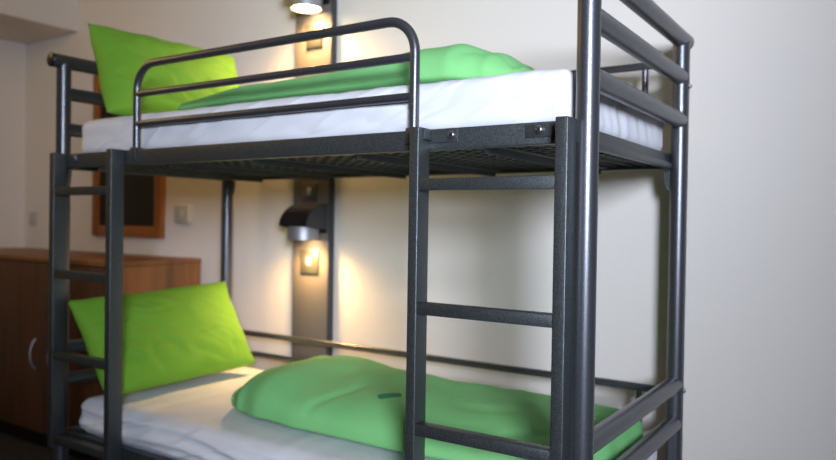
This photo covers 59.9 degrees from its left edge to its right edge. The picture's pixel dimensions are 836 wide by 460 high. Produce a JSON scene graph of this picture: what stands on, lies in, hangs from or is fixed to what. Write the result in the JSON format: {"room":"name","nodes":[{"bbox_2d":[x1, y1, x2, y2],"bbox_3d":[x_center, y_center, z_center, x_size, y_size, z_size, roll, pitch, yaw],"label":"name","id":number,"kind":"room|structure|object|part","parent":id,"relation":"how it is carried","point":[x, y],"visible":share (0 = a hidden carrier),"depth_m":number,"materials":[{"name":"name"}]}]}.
{"room":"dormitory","nodes":[
{"label":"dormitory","id":0,"kind":"room"},
{"bbox_2d":[0,39,25,247],"bbox_3d":[-3.722,-0.232,2.962,0.120,2.620,4.150,1,1,34],"label":"wall","id":1,"kind":"structure","parent":0,"point":[12,54],"depth_m":4.59,"materials":[{"name":"paint"}]},
{"bbox_2d":[0,0,78,43],"bbox_3d":[-3.409,-1.357,2.752,0.592,0.355,4.150,1,1,34],"label":"ceiling","id":2,"kind":"structure","parent":1,"relation":"attached to","point":[21,21],"depth_m":4.21,"materials":[{"name":"paint"}]},
{"bbox_2d":[0,432,82,459],"bbox_3d":[-1.345,1.183,1.388,5.877,0.100,4.390,1,1,34],"label":"floor","id":3,"kind":"structure","parent":0,"point":[11,447],"depth_m":3.61,"materials":[{"name":"carpet"}]},
{"bbox_2d":[0,248,200,459],"bbox_3d":[-1.977,0.611,3.957,1.701,0.963,0.557,1,1,34],"label":"base cabinet","id":4,"kind":"object","parent":3,"relation":"on","point":[24,272],"visible":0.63,"depth_m":3.63,"materials":[{"name":"brown wood"}]},
{"bbox_3d":[-2.095,0.578,3.753,0.571,0.840,0.020,1,1,34],"label":"door","id":5,"kind":"part","parent":4,"relation":"part of","materials":[{"name":"brown wood"}]},
{"bbox_3d":[-1.913,0.617,3.602,0.011,0.157,0.037,1,1,34],"label":"handle","id":6,"kind":"part","parent":4,"relation":"part of","materials":[{"name":"silver metal"}]},
{"bbox_3d":[-1.630,0.589,3.444,0.537,0.840,0.020,1,1,34],"label":"door","id":7,"kind":"part","parent":4,"relation":"part of","materials":[{"name":"brown wood"}]},
{"bbox_2d":[47,0,693,459],"bbox_3d":[-0.271,0.249,2.488,2.108,1.774,0.935,1,1,34],"label":"bunk bed","id":8,"kind":"object","parent":3,"relation":"on","point":[577,142],"visible":0.87,"depth_m":2.03,"materials":[{"name":"grey metal"}]},
{"bbox_3d":[-1.341,0.238,2.733,0.052,1.733,0.052,1,1,34],"label":"post","id":9,"kind":"part","parent":8,"relation":"part of","materials":[{"name":"grey metal"}]},
{"bbox_3d":[-1.258,-0.258,2.642,0.075,0.030,0.003,1,1,34],"label":"bracket plate","id":10,"kind":"part","parent":8,"relation":"part of","materials":[{"name":"grey metal"}]},
{"bbox_3d":[-1.107,-0.631,3.056,0.052,0.052,0.896,1,1,34],"label":"rail","id":11,"kind":"part","parent":8,"relation":"part of","materials":[{"name":"grey metal"}]},
{"bbox_3d":[-1.110,-0.379,3.059,0.050,0.050,0.788,1,1,34],"label":"rail","id":12,"kind":"part","parent":8,"relation":"part of","materials":[{"name":"grey metal"}]},
{"bbox_3d":[-1.123,0.443,3.069,0.050,0.050,0.788,1,1,34],"label":"rail","id":13,"kind":"part","parent":8,"relation":"part of","materials":[{"name":"grey metal"}]},
{"bbox_3d":[-1.124,0.565,3.070,0.050,0.050,0.788,1,1,34],"label":"rail","id":14,"kind":"part","parent":8,"relation":"part of","materials":[{"name":"grey metal"}]},
{"bbox_3d":[-1.108,-0.513,3.057,0.050,0.050,0.788,1,1,34],"label":"rail","id":15,"kind":"part","parent":8,"relation":"part of","materials":[{"name":"grey metal"}]},
{"bbox_3d":[-0.504,0.783,2.162,2.019,0.051,0.028,1,1,34],"label":"rail","id":16,"kind":"part","parent":8,"relation":"part of","materials":[{"name":"grey metal"}]},
{"bbox_3d":[-0.898,0.236,3.400,0.052,1.733,0.052,1,1,34],"label":"post","id":17,"kind":"part","parent":8,"relation":"part of","materials":[{"name":"grey metal"}]},
{"bbox_3d":[-0.478,-0.398,2.137,1.154,0.318,0.026,1,1,34],"label":"guard rail","id":18,"kind":"part","parent":8,"relation":"part of","materials":[{"name":"grey metal"}]},
{"bbox_3d":[-0.596,0.566,3.200,0.717,0.025,0.025,1,1,34],"label":"wall rail","id":19,"kind":"part","parent":8,"relation":"part of","materials":[{"name":"grey metal"}]},
{"bbox_3d":[-0.488,-0.235,2.150,2.019,0.051,0.028,1,1,34],"label":"rail","id":20,"kind":"part","parent":8,"relation":"part of","materials":[{"name":"grey metal"}]},
{"bbox_2d":[79,367,656,459],"bbox_3d":[-0.251,0.707,2.470,1.896,0.164,0.810,1,1,34],"label":"mattress","id":21,"kind":"object","parent":8,"relation":"on","point":[196,418],"visible":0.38,"depth_m":2.38,"materials":[{"name":"white fabric"}]},
{"bbox_2d":[67,281,255,394],"bbox_3d":[-0.977,0.410,2.886,0.289,0.357,0.753,1,1,34],"label":"pillow","id":22,"kind":"object","parent":21,"relation":"on","point":[177,334],"visible":0.88,"depth_m":2.79,"materials":[{"name":"green fabric"}]},
{"bbox_2d":[231,355,643,459],"bbox_3d":[-0.009,0.540,2.326,1.337,0.163,0.626,1,1,34],"label":"duvet","id":23,"kind":"object","parent":21,"relation":"on","point":[352,398],"visible":0.82,"depth_m":2.17,"materials":[{"name":"green fabric"}]},
{"bbox_2d":[81,69,663,172],"bbox_3d":[-0.241,-0.315,2.472,1.920,0.171,0.793,1,1,34],"label":"mattress","id":24,"kind":"object","parent":8,"relation":"on","point":[535,95],"visible":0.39,"depth_m":1.94,"materials":[{"name":"white fabric"}]},
{"bbox_2d":[88,23,238,115],"bbox_3d":[-0.970,-0.595,2.907,0.263,0.373,0.804,1,1,31],"label":"pillow","id":25,"kind":"object","parent":24,"relation":"on","point":[119,55],"visible":0.69,"depth_m":2.71,"materials":[{"name":"green fabric"}]},
{"bbox_2d":[178,44,534,110],"bbox_3d":[-0.214,-0.465,2.410,1.406,0.130,0.536,1,1,34],"label":"duvet","id":26,"kind":"object","parent":24,"relation":"on","point":[456,61],"visible":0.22,"depth_m":2.03,"materials":[{"name":"green fabric"}]},
{"bbox_3d":[0.061,-0.228,1.766,0.083,0.030,0.003,1,1,34],"label":"bracket plate","id":27,"kind":"part","parent":8,"relation":"part of","materials":[{"name":"grey metal"}]},
{"bbox_3d":[-0.049,0.487,2.837,2.027,0.025,0.025,1,1,34],"label":"wall rail","id":28,"kind":"part","parent":8,"relation":"part of","materials":[{"name":"grey metal"}]},
{"bbox_3d":[-0.030,-0.237,2.839,2.019,0.051,0.024,1,1,34],"label":"rail","id":29,"kind":"part","parent":8,"relation":"part of","materials":[{"name":"grey metal"}]},
{"bbox_3d":[0.283,-0.223,1.619,0.095,0.030,0.003,1,1,34],"label":"bracket plate","id":30,"kind":"part","parent":8,"relation":"part of","materials":[{"name":"grey metal"}]},
{"bbox_3d":[0.365,0.277,1.601,0.052,1.733,0.052,1,1,34],"label":"post","id":31,"kind":"part","parent":8,"relation":"part of","materials":[{"name":"grey metal"}]},
{"bbox_3d":[-0.034,-0.541,2.824,2.027,0.025,0.025,1,1,34],"label":"wall rail","id":32,"kind":"part","parent":8,"relation":"part of","materials":[{"name":"grey metal"}]},
{"bbox_3d":[0.583,0.482,1.937,0.050,0.050,0.788,1,1,34],"label":"rail","id":33,"kind":"part","parent":8,"relation":"part of","materials":[{"name":"grey metal"}]},
{"bbox_3d":[0.595,-0.340,1.927,0.050,0.050,0.788,1,1,34],"label":"rail","id":34,"kind":"part","parent":8,"relation":"part of","materials":[{"name":"grey metal"}]},
{"bbox_3d":[0.597,-0.474,1.925,0.050,0.050,0.788,1,1,34],"label":"rail","id":35,"kind":"part","parent":8,"relation":"part of","materials":[{"name":"grey metal"}]},
{"bbox_3d":[0.581,0.604,1.939,0.050,0.050,0.788,1,1,34],"label":"rail","id":36,"kind":"part","parent":8,"relation":"part of","materials":[{"name":"grey metal"}]},
{"bbox_3d":[0.599,-0.592,1.924,0.052,0.052,0.896,1,1,34],"label":"rail","id":37,"kind":"part","parent":8,"relation":"part of","materials":[{"name":"grey metal"}]},
{"bbox_3d":[0.807,0.276,2.268,0.052,1.733,0.052,1,1,34],"label":"post","id":38,"kind":"part","parent":8,"relation":"part of","materials":[{"name":"grey metal"}]},
{"bbox_2d":[24,0,835,459],"bbox_3d":[-0.144,-0.181,3.150,5.877,2.620,0.120,1,1,34],"label":"wall","id":39,"kind":"structure","parent":0,"point":[760,346],"depth_m":2.55,"materials":[{"name":"paint"}]},
{"bbox_2d":[29,212,37,225],"bbox_3d":[-2.434,-0.070,4.589,0.080,0.085,0.016,1,1,34],"label":"light switch","id":40,"kind":"object","parent":39,"relation":"attached to","point":[32,215],"visible":1,"depth_m":4.58,"materials":[{"name":"beige plastic"}]},
{"bbox_2d":[92,75,164,237],"bbox_3d":[-1.616,-0.425,4.037,0.630,0.927,0.028,1,1,34],"label":"wall mirror","id":41,"kind":"object","parent":39,"relation":"attached to","point":[144,195],"visible":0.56,"depth_m":3.99,"materials":[{"name":"orange wood"}]},
{"bbox_2d":[100,106,153,225],"bbox_3d":[-1.612,-0.425,4.042,0.514,0.811,0.012,1,1,34],"label":"mirror glass","id":42,"kind":"object","parent":41,"relation":"attached to","point":[138,189],"depth_m":4.00,"materials":[{"name":"black mirror"}]},
{"bbox_2d":[174,206,191,222],"bbox_3d":[-1.222,-0.082,3.774,0.110,0.090,0.034,1,1,34],"label":"light switch","id":43,"kind":"object","parent":39,"relation":"attached to","point":[182,214],"visible":1,"depth_m":3.75,"materials":[{"name":"beige plastic"}]},
{"bbox_2d":[292,0,336,358],"bbox_3d":[-0.470,-0.187,3.272,0.215,2.580,0.037,1,1,34],"label":"wall panel","id":44,"kind":"object","parent":39,"relation":"attached to","point":[312,294],"visible":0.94,"depth_m":3.24,"materials":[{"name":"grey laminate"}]},
{"bbox_2d":[279,203,327,239],"bbox_3d":[-0.503,-0.037,3.187,0.156,0.162,0.144,1,1,34],"label":"reading lamp","id":45,"kind":"object","parent":44,"relation":"attached to","point":[303,221],"visible":1,"depth_m":3.14,"materials":[{"name":"black metal"}]},
{"bbox_2d":[279,203,327,226],"bbox_3d":[-0.502,-0.068,3.187,0.156,0.102,0.144,1,1,34],"label":"hood","id":46,"kind":"object","parent":45,"relation":"attached to","point":[302,214],"depth_m":3.15,"materials":[{"name":"black metal"}]},
{"bbox_3d":[-0.464,-0.049,3.244,0.148,0.125,0.006,1,1,34],"label":"plate","id":47,"kind":"part","parent":45,"relation":"part of","materials":[{"name":"black metal"}]},
{"bbox_2d":[300,249,318,273],"bbox_3d":[-0.488,0.141,3.256,0.105,0.108,0.013,1,1,34],"label":"light switch","id":48,"kind":"object","parent":44,"relation":"attached to","point":[309,260],"visible":1,"depth_m":3.25,"materials":[{"name":"silver metal"}]},
{"bbox_2d":[302,183,316,200],"bbox_3d":[-0.488,-0.172,3.255,0.088,0.081,0.013,1,1,34],"label":"light switch","id":49,"kind":"object","parent":44,"relation":"attached to","point":[309,190],"visible":1,"depth_m":3.25,"materials":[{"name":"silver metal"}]},
{"bbox_2d":[290,0,329,13],"bbox_3d":[-0.487,-1.047,3.175,0.156,0.162,0.144,1,1,34],"label":"reading lamp","id":50,"kind":"object","parent":44,"relation":"attached to","point":[300,6],"visible":1,"depth_m":3.15,"materials":[{"name":"silver"}]},
{"bbox_3d":[-0.488,-0.996,3.175,0.115,0.058,0.115,1,1,34],"label":"bulb","id":51,"kind":"part","parent":50,"relation":"part of","materials":[{"name":"white glass"}]},
{"bbox_3d":[-0.449,-1.059,3.232,0.148,0.125,0.006,1,1,34],"label":"plate","id":52,"kind":"part","parent":50,"relation":"part of","materials":[{"name":"black metal"}]},
{"bbox_2d":[306,23,322,48],"bbox_3d":[-0.464,-0.867,3.238,0.093,0.106,0.013,1,1,34],"label":"light switch","id":53,"kind":"object","parent":44,"relation":"attached to","point":[313,43],"visible":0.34,"depth_m":3.23,"materials":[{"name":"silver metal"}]},
{"bbox_3d":[-0.382,-0.185,3.214,0.005,2.580,0.037,1,1,34],"label":"edge trim","id":54,"kind":"part","parent":44,"relation":"part of","materials":[{"name":"grey"}]}
]}

